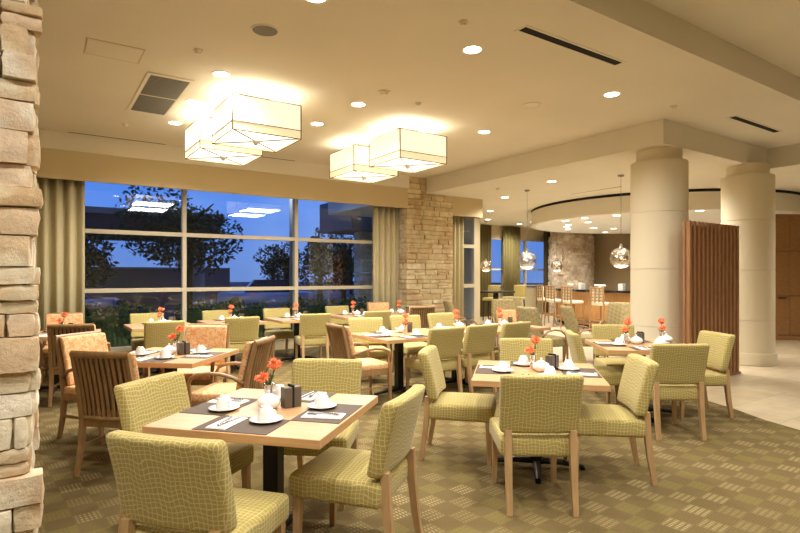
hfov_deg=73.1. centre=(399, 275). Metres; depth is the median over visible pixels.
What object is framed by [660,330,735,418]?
dining chair
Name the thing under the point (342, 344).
armchair
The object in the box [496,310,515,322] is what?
cushion
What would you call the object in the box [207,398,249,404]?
napkin
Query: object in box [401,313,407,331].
flower vase
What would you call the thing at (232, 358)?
dining table
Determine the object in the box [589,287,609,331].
bar stool
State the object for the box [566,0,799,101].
ceiling
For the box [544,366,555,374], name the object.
coffee cup
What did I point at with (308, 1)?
recessed light
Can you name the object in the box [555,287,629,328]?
bar counter
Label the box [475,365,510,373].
placemat
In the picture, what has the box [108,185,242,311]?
tree
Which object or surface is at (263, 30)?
ceiling speaker
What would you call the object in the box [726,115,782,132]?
ceiling vent
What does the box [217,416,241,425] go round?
table knife
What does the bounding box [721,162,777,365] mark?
column
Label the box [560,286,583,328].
bar stool
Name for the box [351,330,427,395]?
dining table
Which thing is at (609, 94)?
recessed light
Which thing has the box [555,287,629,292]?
countertop
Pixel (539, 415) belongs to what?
dining chair
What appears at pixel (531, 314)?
lounge armchair
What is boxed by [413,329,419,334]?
coffee cup
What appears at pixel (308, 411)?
table knife
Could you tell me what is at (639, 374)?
dining chair
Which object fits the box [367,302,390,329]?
armchair
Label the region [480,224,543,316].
wall
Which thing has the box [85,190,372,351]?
window
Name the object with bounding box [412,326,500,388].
dining table
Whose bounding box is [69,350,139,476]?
armchair
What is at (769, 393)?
floor stone tiles
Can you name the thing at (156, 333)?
dining chair
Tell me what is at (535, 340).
flower vase
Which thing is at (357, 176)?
diffuser
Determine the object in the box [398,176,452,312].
stone pillar
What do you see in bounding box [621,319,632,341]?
flower vase
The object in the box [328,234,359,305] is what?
tree
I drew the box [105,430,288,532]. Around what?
dining chair
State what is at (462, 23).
cap
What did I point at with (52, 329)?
armchair
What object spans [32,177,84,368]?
curtain
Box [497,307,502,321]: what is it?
flower vase
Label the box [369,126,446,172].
pendant
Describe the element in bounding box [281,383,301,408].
holder
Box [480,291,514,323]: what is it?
table
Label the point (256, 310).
hedge
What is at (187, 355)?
napkin
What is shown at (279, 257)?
tree
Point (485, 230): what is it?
curtain
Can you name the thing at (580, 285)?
napkin dispenser
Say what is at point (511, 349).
dining chair
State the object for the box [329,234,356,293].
tree
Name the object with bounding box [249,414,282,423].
saucer
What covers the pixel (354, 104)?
recessed light
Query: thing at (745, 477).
floor
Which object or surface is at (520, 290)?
high chair
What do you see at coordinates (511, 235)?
curtain
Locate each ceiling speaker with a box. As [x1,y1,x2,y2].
[250,24,279,36]
[523,102,540,107]
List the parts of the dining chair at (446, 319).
backrest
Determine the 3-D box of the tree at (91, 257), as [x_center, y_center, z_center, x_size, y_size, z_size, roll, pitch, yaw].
[-11.974,-0.189,20.127,2.681,3.490,2.609,0,0,-34]
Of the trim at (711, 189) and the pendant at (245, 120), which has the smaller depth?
the pendant at (245, 120)
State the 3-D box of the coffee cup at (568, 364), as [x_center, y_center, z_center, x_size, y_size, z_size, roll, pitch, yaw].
[1.340,0.703,4.296,0.089,0.072,0.092,0,0,-9]
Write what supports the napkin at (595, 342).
on the placemat at (601, 345)
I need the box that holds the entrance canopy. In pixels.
[85,206,223,309]
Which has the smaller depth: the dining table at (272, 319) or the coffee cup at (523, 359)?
the coffee cup at (523, 359)
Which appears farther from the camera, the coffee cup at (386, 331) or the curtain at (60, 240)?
the curtain at (60, 240)
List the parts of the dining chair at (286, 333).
leg, backrest, seat, leg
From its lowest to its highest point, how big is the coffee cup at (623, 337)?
0.072 m
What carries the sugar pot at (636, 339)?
on the dining table at (608, 350)
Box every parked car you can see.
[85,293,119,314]
[217,280,312,307]
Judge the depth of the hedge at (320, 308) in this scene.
12.73 m
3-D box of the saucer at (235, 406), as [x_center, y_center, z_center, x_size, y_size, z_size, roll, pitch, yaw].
[-0.982,0.739,3.016,0.170,0.017,0.170,0,0,14]
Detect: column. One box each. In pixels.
[548,232,594,314]
[630,146,688,357]
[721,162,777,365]
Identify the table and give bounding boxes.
[39,329,100,393]
[123,322,190,374]
[137,347,238,372]
[142,388,377,532]
[197,320,266,368]
[264,317,315,360]
[331,314,363,345]
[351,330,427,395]
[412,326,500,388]
[464,323,550,331]
[471,360,610,483]
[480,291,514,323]
[585,339,675,422]
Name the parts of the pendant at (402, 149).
ceiling plate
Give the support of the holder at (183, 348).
on the dining table at (185, 363)
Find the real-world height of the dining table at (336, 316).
0.750 m
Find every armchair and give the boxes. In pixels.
[39,312,82,384]
[47,323,110,406]
[54,331,147,445]
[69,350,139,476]
[161,324,229,385]
[187,335,275,406]
[325,323,391,400]
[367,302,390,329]
[409,306,434,356]
[443,300,477,324]
[489,299,518,345]
[496,296,521,336]
[517,306,568,362]
[560,305,608,359]
[599,302,629,323]
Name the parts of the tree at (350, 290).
crown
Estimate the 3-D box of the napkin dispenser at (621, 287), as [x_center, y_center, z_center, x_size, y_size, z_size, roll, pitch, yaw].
[5.980,0.300,14.562,0.150,0.180,0.140,0,0,-35]
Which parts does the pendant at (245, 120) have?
ceiling plate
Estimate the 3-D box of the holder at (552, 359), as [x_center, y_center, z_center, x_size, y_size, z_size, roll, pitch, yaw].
[1.220,0.686,4.330,0.104,0.128,0.068,0,0,-40]
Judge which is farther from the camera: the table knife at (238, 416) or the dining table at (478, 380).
the dining table at (478, 380)
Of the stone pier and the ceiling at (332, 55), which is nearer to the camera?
the ceiling at (332, 55)
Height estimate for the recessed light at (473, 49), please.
0.006 m
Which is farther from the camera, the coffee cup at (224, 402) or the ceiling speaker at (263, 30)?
the ceiling speaker at (263, 30)
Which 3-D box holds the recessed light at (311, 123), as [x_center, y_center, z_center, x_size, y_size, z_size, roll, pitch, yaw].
[-1.228,-2.247,7.989,0.210,0.006,0.210,0,0,-34]
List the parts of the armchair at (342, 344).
leg, rail, panel, leg, backrest, armrest, leg, armrest, seat, seat frame, leg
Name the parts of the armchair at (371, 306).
backrest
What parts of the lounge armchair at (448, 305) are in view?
backrest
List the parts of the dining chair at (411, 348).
leg, backrest, seat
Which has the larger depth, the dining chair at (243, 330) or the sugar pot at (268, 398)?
the dining chair at (243, 330)
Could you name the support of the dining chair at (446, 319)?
on the floor
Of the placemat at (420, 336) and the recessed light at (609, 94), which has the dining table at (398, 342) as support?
the placemat at (420, 336)
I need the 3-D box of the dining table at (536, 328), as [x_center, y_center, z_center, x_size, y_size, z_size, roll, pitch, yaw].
[1.557,1.125,8.046,0.950,0.750,0.950,0,0,-34]
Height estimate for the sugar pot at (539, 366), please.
0.107 m
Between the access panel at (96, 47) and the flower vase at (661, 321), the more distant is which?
the flower vase at (661, 321)
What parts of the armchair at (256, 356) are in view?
leg, seat frame, seat, armrest, armrest, leg, backrest, panel, rail, leg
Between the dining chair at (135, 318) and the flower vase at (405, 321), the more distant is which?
the dining chair at (135, 318)
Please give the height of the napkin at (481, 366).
0.009 m
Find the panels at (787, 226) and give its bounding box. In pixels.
[775,214,799,339]
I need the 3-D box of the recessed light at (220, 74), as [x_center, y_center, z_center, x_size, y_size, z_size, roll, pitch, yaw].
[-1.991,-2.247,6.027,0.210,0.006,0.210,0,0,-34]
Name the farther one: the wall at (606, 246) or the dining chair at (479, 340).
the wall at (606, 246)
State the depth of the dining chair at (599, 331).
6.83 m
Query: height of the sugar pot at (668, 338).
0.107 m
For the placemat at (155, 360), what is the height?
0.003 m
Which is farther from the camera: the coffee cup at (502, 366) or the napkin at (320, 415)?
the coffee cup at (502, 366)
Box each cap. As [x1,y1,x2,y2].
[193,48,202,53]
[458,20,468,26]
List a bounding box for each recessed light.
[167,121,182,124]
[185,100,201,104]
[212,71,230,77]
[305,0,327,3]
[310,122,323,125]
[350,102,365,106]
[462,45,482,54]
[477,130,490,133]
[603,92,620,97]
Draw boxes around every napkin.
[136,357,153,360]
[186,355,212,356]
[205,416,247,429]
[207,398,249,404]
[300,412,345,419]
[302,391,326,400]
[479,365,497,368]
[567,371,597,375]
[595,342,613,343]
[635,346,649,349]
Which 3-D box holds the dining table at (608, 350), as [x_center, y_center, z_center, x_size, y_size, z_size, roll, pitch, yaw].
[2.622,1.125,5.894,0.950,0.750,0.950,0,0,5]
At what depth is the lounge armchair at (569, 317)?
9.20 m
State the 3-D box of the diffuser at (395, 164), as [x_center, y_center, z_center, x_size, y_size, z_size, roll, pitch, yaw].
[0.114,-1.700,8.219,0.828,0.004,0.828,0,0,-34]
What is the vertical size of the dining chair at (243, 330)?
0.883 m
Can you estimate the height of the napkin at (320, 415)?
0.009 m
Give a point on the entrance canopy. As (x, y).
(100, 217)
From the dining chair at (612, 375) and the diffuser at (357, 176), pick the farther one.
the diffuser at (357, 176)
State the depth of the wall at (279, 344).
11.04 m
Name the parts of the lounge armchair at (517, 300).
backrest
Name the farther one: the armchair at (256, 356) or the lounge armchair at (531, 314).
the lounge armchair at (531, 314)
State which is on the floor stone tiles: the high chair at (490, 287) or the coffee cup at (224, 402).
the high chair at (490, 287)
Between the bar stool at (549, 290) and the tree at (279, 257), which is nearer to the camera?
the bar stool at (549, 290)
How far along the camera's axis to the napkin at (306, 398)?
3.28 m
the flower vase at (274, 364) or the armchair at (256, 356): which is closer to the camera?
the flower vase at (274, 364)
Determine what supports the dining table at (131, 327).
on the floor
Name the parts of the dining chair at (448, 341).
leg, seat, backrest, leg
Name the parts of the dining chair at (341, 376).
leg, seat, backrest, leg, leg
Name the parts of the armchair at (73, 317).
leg, seat, seat frame, leg, backrest, rail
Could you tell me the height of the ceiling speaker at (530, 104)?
0.008 m
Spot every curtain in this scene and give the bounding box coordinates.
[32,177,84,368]
[373,206,398,311]
[451,216,463,322]
[480,225,491,316]
[503,226,519,295]
[543,231,549,312]
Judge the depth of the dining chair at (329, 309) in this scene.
11.13 m
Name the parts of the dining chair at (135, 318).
seat, backrest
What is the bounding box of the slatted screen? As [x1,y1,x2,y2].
[683,221,740,375]
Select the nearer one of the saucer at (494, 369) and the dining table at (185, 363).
the saucer at (494, 369)
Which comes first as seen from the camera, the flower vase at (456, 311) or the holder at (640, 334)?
the holder at (640, 334)
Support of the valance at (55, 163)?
attached to the wall
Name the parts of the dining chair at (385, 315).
backrest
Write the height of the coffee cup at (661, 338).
0.072 m
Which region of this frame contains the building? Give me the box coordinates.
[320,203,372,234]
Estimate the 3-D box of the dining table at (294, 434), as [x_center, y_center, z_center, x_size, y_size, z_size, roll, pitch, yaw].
[-0.713,1.125,3.042,0.950,0.750,0.950,0,0,14]
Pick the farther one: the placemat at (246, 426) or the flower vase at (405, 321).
the flower vase at (405, 321)
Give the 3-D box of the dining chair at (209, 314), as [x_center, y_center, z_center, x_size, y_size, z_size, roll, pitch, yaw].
[-3.182,1.061,9.546,0.519,0.883,0.625,0,0,-30]
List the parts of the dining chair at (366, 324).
backrest, seat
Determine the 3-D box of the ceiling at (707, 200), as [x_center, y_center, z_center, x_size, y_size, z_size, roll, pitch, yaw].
[7.185,-1.688,15.099,6.840,0.484,6.840,0,0,-34]
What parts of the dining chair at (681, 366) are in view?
leg, seat, leg, backrest, leg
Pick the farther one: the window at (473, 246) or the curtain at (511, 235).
the curtain at (511, 235)
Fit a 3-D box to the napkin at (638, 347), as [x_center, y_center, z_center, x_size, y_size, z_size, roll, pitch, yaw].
[2.509,0.743,5.568,0.110,0.009,0.220,0,0,4]
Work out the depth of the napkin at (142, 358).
4.83 m
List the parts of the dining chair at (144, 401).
leg, backrest, seat, leg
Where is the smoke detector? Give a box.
[378,90,389,95]
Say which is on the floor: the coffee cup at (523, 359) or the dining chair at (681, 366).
the dining chair at (681, 366)
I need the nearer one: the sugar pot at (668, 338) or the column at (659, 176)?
the sugar pot at (668, 338)
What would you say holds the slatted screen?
on the floor stone tiles
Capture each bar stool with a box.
[535,285,555,323]
[544,286,565,326]
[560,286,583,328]
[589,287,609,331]
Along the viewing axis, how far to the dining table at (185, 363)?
4.85 m
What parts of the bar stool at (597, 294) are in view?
leg, backrest, seat, leg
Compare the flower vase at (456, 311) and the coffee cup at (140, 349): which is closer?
the coffee cup at (140, 349)
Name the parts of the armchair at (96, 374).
leg, rail, rail, panel, seat, seat frame, leg, backrest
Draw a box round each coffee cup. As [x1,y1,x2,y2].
[135,346,145,354]
[159,349,170,357]
[196,345,205,352]
[216,394,232,409]
[257,405,276,421]
[271,384,283,397]
[314,392,329,407]
[383,329,390,334]
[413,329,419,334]
[497,361,509,370]
[518,355,528,364]
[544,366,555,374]
[561,359,573,369]
[614,338,624,344]
[620,334,627,340]
[655,336,665,342]
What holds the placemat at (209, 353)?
on the dining table at (185, 363)
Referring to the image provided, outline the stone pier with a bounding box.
[354,231,372,305]
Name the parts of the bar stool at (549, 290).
leg, backrest, seat, leg, leg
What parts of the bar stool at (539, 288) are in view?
backrest, leg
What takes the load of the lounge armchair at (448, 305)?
on the floor stone tiles
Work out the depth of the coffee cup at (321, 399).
3.04 m
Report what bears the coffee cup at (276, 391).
on the saucer
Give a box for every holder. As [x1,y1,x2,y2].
[177,341,189,354]
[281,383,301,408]
[407,322,411,331]
[545,353,558,369]
[636,331,643,343]
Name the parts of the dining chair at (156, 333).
backrest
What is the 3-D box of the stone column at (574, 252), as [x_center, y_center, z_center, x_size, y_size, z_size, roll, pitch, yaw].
[6.532,-0.200,20.627,1.705,3.400,1.704,0,0,32]
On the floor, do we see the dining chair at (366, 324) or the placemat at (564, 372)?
the dining chair at (366, 324)
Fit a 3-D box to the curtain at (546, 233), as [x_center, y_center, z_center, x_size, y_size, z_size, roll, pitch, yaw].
[6.035,-0.190,21.678,0.750,3.340,0.130,0,0,-34]
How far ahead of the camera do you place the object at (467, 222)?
14.19 m
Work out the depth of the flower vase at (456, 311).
7.85 m
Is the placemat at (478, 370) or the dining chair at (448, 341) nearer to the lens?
the placemat at (478, 370)
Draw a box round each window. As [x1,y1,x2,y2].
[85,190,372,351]
[464,218,476,323]
[491,238,543,288]
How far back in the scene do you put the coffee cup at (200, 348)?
5.18 m
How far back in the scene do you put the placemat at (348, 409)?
2.96 m
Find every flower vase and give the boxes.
[56,312,68,323]
[156,306,164,319]
[167,325,184,350]
[227,304,234,316]
[254,356,281,392]
[293,303,297,316]
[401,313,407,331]
[453,309,458,322]
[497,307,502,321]
[524,335,541,365]
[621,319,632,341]
[658,318,665,333]
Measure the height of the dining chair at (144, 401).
0.883 m
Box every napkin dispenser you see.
[578,283,584,288]
[618,284,624,290]
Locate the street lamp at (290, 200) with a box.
[289,199,292,304]
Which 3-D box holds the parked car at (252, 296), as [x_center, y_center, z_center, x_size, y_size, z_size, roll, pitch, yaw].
[-6.237,0.860,24.984,4.200,1.380,1.800,0,0,-19]
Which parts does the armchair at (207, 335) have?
seat, seat frame, backrest, rail, leg, armrest, leg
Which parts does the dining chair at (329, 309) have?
backrest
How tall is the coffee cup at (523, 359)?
0.072 m
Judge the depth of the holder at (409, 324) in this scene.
7.18 m
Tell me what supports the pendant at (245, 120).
hanging from the ceiling at (332, 55)
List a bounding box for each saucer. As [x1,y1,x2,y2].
[155,355,174,358]
[208,403,239,411]
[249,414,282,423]
[307,401,336,409]
[492,368,513,372]
[513,362,531,365]
[557,366,579,370]
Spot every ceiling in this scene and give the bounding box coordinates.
[36,0,799,177]
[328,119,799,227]
[531,191,799,233]
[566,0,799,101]
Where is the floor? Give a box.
[34,343,799,532]
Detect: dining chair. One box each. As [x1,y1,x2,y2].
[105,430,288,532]
[114,371,253,532]
[129,313,163,350]
[143,320,184,376]
[202,310,236,360]
[224,316,259,374]
[263,308,293,357]
[284,358,361,509]
[289,384,424,532]
[294,313,330,358]
[325,306,358,345]
[348,317,390,382]
[354,310,391,348]
[389,315,426,371]
[404,327,464,392]
[418,345,496,465]
[427,312,463,371]
[443,324,497,392]
[487,321,530,360]
[489,374,583,516]
[499,338,552,361]
[563,354,658,485]
[565,330,625,405]
[591,324,634,402]
[649,344,709,440]
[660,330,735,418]
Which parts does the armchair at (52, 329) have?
leg, seat frame, rail, panel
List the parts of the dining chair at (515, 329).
seat, backrest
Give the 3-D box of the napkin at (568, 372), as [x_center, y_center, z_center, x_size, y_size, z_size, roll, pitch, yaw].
[1.384,0.743,4.107,0.220,0.009,0.110,0,0,17]
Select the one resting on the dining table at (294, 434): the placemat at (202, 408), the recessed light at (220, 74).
the placemat at (202, 408)
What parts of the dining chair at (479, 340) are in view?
leg, leg, seat, backrest, leg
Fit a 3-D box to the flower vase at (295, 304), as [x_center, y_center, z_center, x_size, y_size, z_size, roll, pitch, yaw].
[-1.881,0.611,9.698,0.110,0.278,0.180,0,0,9]
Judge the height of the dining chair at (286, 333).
0.883 m
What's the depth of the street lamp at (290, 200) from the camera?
14.29 m
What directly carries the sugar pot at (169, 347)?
on the dining table at (185, 363)
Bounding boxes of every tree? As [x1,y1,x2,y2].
[85,224,118,288]
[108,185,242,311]
[252,241,311,281]
[299,227,336,303]
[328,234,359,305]
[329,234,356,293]
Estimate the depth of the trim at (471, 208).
13.15 m
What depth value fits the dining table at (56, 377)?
7.00 m
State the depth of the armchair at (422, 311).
9.90 m
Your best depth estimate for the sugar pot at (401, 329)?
7.09 m
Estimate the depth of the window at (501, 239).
21.13 m
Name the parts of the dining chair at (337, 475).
leg, leg, seat, leg, backrest, leg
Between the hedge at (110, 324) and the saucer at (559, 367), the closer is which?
the saucer at (559, 367)
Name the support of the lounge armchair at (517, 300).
on the floor stone tiles
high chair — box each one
[483,285,499,320]
[514,285,525,306]
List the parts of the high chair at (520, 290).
backrest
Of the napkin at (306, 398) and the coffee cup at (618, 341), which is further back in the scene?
the coffee cup at (618, 341)
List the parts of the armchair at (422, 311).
rail, panel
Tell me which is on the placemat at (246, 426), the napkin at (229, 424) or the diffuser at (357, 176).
the napkin at (229, 424)
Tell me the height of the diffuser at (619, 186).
0.006 m
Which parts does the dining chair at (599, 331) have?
leg, seat, backrest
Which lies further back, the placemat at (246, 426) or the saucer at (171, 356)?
the saucer at (171, 356)
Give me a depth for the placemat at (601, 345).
5.80 m
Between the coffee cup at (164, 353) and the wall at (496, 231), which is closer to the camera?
the coffee cup at (164, 353)
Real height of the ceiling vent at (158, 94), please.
0.012 m
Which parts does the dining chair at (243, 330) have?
leg, seat, backrest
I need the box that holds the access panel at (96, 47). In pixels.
[83,37,144,63]
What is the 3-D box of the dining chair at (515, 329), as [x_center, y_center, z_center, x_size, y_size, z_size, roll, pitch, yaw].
[1.419,1.061,7.455,0.519,0.883,0.625,0,0,-37]
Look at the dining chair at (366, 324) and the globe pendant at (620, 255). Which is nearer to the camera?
the dining chair at (366, 324)
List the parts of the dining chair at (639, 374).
leg, seat, leg, backrest, leg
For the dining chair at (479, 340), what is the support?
on the floor
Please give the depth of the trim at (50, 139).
9.22 m
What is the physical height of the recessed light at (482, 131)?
0.006 m
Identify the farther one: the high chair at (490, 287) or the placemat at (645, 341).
the high chair at (490, 287)
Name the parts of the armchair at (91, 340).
leg, armrest, seat, seat frame, rail, backrest, leg, armrest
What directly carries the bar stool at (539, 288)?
on the floor stone tiles
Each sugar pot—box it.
[161,343,175,354]
[256,390,280,408]
[395,325,406,332]
[453,321,463,326]
[532,358,549,371]
[628,334,642,343]
[662,333,672,341]
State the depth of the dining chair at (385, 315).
9.63 m
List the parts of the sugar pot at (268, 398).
lid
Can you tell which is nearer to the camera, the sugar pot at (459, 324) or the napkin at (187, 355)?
the napkin at (187, 355)
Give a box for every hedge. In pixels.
[85,300,157,346]
[173,298,271,337]
[277,294,369,329]
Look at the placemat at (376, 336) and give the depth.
6.67 m
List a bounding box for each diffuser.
[188,148,257,163]
[215,129,294,150]
[334,171,391,181]
[376,158,439,171]
[571,186,622,194]
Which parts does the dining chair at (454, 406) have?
leg, leg, backrest, seat, leg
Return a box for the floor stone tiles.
[272,314,799,429]
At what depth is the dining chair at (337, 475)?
2.78 m
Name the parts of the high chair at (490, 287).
seat, backrest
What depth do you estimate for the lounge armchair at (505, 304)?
12.09 m
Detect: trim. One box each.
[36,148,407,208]
[38,129,408,188]
[451,196,482,218]
[531,188,799,212]
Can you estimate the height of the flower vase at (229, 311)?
0.278 m
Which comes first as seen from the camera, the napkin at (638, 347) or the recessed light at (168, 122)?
the napkin at (638, 347)
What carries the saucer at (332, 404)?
on the placemat at (348, 409)
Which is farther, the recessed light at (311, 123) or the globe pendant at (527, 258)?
the globe pendant at (527, 258)
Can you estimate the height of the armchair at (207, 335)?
0.954 m
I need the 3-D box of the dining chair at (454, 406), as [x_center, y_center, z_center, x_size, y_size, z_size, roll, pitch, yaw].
[0.485,1.061,4.549,0.625,0.883,0.519,0,0,13]
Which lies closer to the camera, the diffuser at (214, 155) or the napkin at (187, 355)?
the napkin at (187, 355)
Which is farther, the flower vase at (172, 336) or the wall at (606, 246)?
the wall at (606, 246)
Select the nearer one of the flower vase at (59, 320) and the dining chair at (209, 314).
the flower vase at (59, 320)
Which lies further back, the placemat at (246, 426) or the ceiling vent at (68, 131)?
the ceiling vent at (68, 131)
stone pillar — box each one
[0,0,44,532]
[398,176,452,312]
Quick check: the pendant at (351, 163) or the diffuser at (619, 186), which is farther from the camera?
the diffuser at (619, 186)
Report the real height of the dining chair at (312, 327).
0.883 m
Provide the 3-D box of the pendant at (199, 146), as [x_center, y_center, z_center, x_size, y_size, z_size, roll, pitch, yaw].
[-2.504,-1.940,7.647,0.852,0.620,0.852,0,0,-34]
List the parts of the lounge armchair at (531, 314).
backrest, armrest, seat, leg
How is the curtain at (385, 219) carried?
hanging from the trim at (50, 139)
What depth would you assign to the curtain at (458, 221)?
13.30 m
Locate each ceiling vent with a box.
[68,131,165,144]
[127,71,194,116]
[262,156,295,160]
[514,25,625,66]
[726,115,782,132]
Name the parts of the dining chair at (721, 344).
leg, leg, seat, backrest, leg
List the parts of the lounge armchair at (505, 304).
backrest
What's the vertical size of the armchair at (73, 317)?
0.954 m
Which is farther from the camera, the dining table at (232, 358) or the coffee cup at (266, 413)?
the dining table at (232, 358)
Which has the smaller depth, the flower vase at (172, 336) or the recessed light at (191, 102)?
the flower vase at (172, 336)
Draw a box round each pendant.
[185,114,262,165]
[212,92,301,152]
[330,142,397,182]
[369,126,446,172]
[521,190,532,268]
[614,174,627,267]
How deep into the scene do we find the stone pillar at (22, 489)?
2.38 m
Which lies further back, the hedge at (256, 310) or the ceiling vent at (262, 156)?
the hedge at (256, 310)
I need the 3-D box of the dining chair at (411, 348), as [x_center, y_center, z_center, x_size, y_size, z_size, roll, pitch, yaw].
[0.188,1.061,8.287,0.519,0.883,0.626,0,0,-26]
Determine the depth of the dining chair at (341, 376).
3.96 m
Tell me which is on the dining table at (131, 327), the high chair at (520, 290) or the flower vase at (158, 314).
the flower vase at (158, 314)
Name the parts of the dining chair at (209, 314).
backrest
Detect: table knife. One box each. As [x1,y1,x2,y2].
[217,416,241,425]
[308,411,339,414]
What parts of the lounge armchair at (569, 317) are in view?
backrest, seat, armrest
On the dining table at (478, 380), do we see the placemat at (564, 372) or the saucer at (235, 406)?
the placemat at (564, 372)
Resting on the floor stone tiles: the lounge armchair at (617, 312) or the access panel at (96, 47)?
the lounge armchair at (617, 312)
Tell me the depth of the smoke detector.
6.56 m
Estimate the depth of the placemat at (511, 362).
4.51 m
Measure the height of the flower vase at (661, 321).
0.278 m
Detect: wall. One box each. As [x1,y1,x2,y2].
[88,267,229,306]
[119,339,329,352]
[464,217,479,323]
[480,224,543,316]
[592,234,630,289]
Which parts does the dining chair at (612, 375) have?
backrest, seat, leg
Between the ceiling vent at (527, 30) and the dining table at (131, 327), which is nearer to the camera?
the ceiling vent at (527, 30)
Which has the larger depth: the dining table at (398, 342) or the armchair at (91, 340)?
the dining table at (398, 342)
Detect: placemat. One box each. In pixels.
[136,357,177,362]
[179,397,257,415]
[180,352,225,358]
[192,415,290,434]
[280,391,335,402]
[291,404,362,423]
[362,335,394,337]
[395,335,427,338]
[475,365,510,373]
[510,361,532,366]
[560,368,601,377]
[593,342,627,346]
[609,339,651,342]
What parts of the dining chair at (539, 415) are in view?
leg, leg, seat, backrest, leg, leg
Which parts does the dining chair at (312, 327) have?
leg, leg, seat, backrest, leg, leg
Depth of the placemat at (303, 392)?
3.40 m
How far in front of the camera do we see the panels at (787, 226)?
12.63 m
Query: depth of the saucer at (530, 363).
4.50 m
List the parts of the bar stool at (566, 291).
leg, backrest, leg, seat, leg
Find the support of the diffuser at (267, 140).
attached to the pendant at (245, 120)

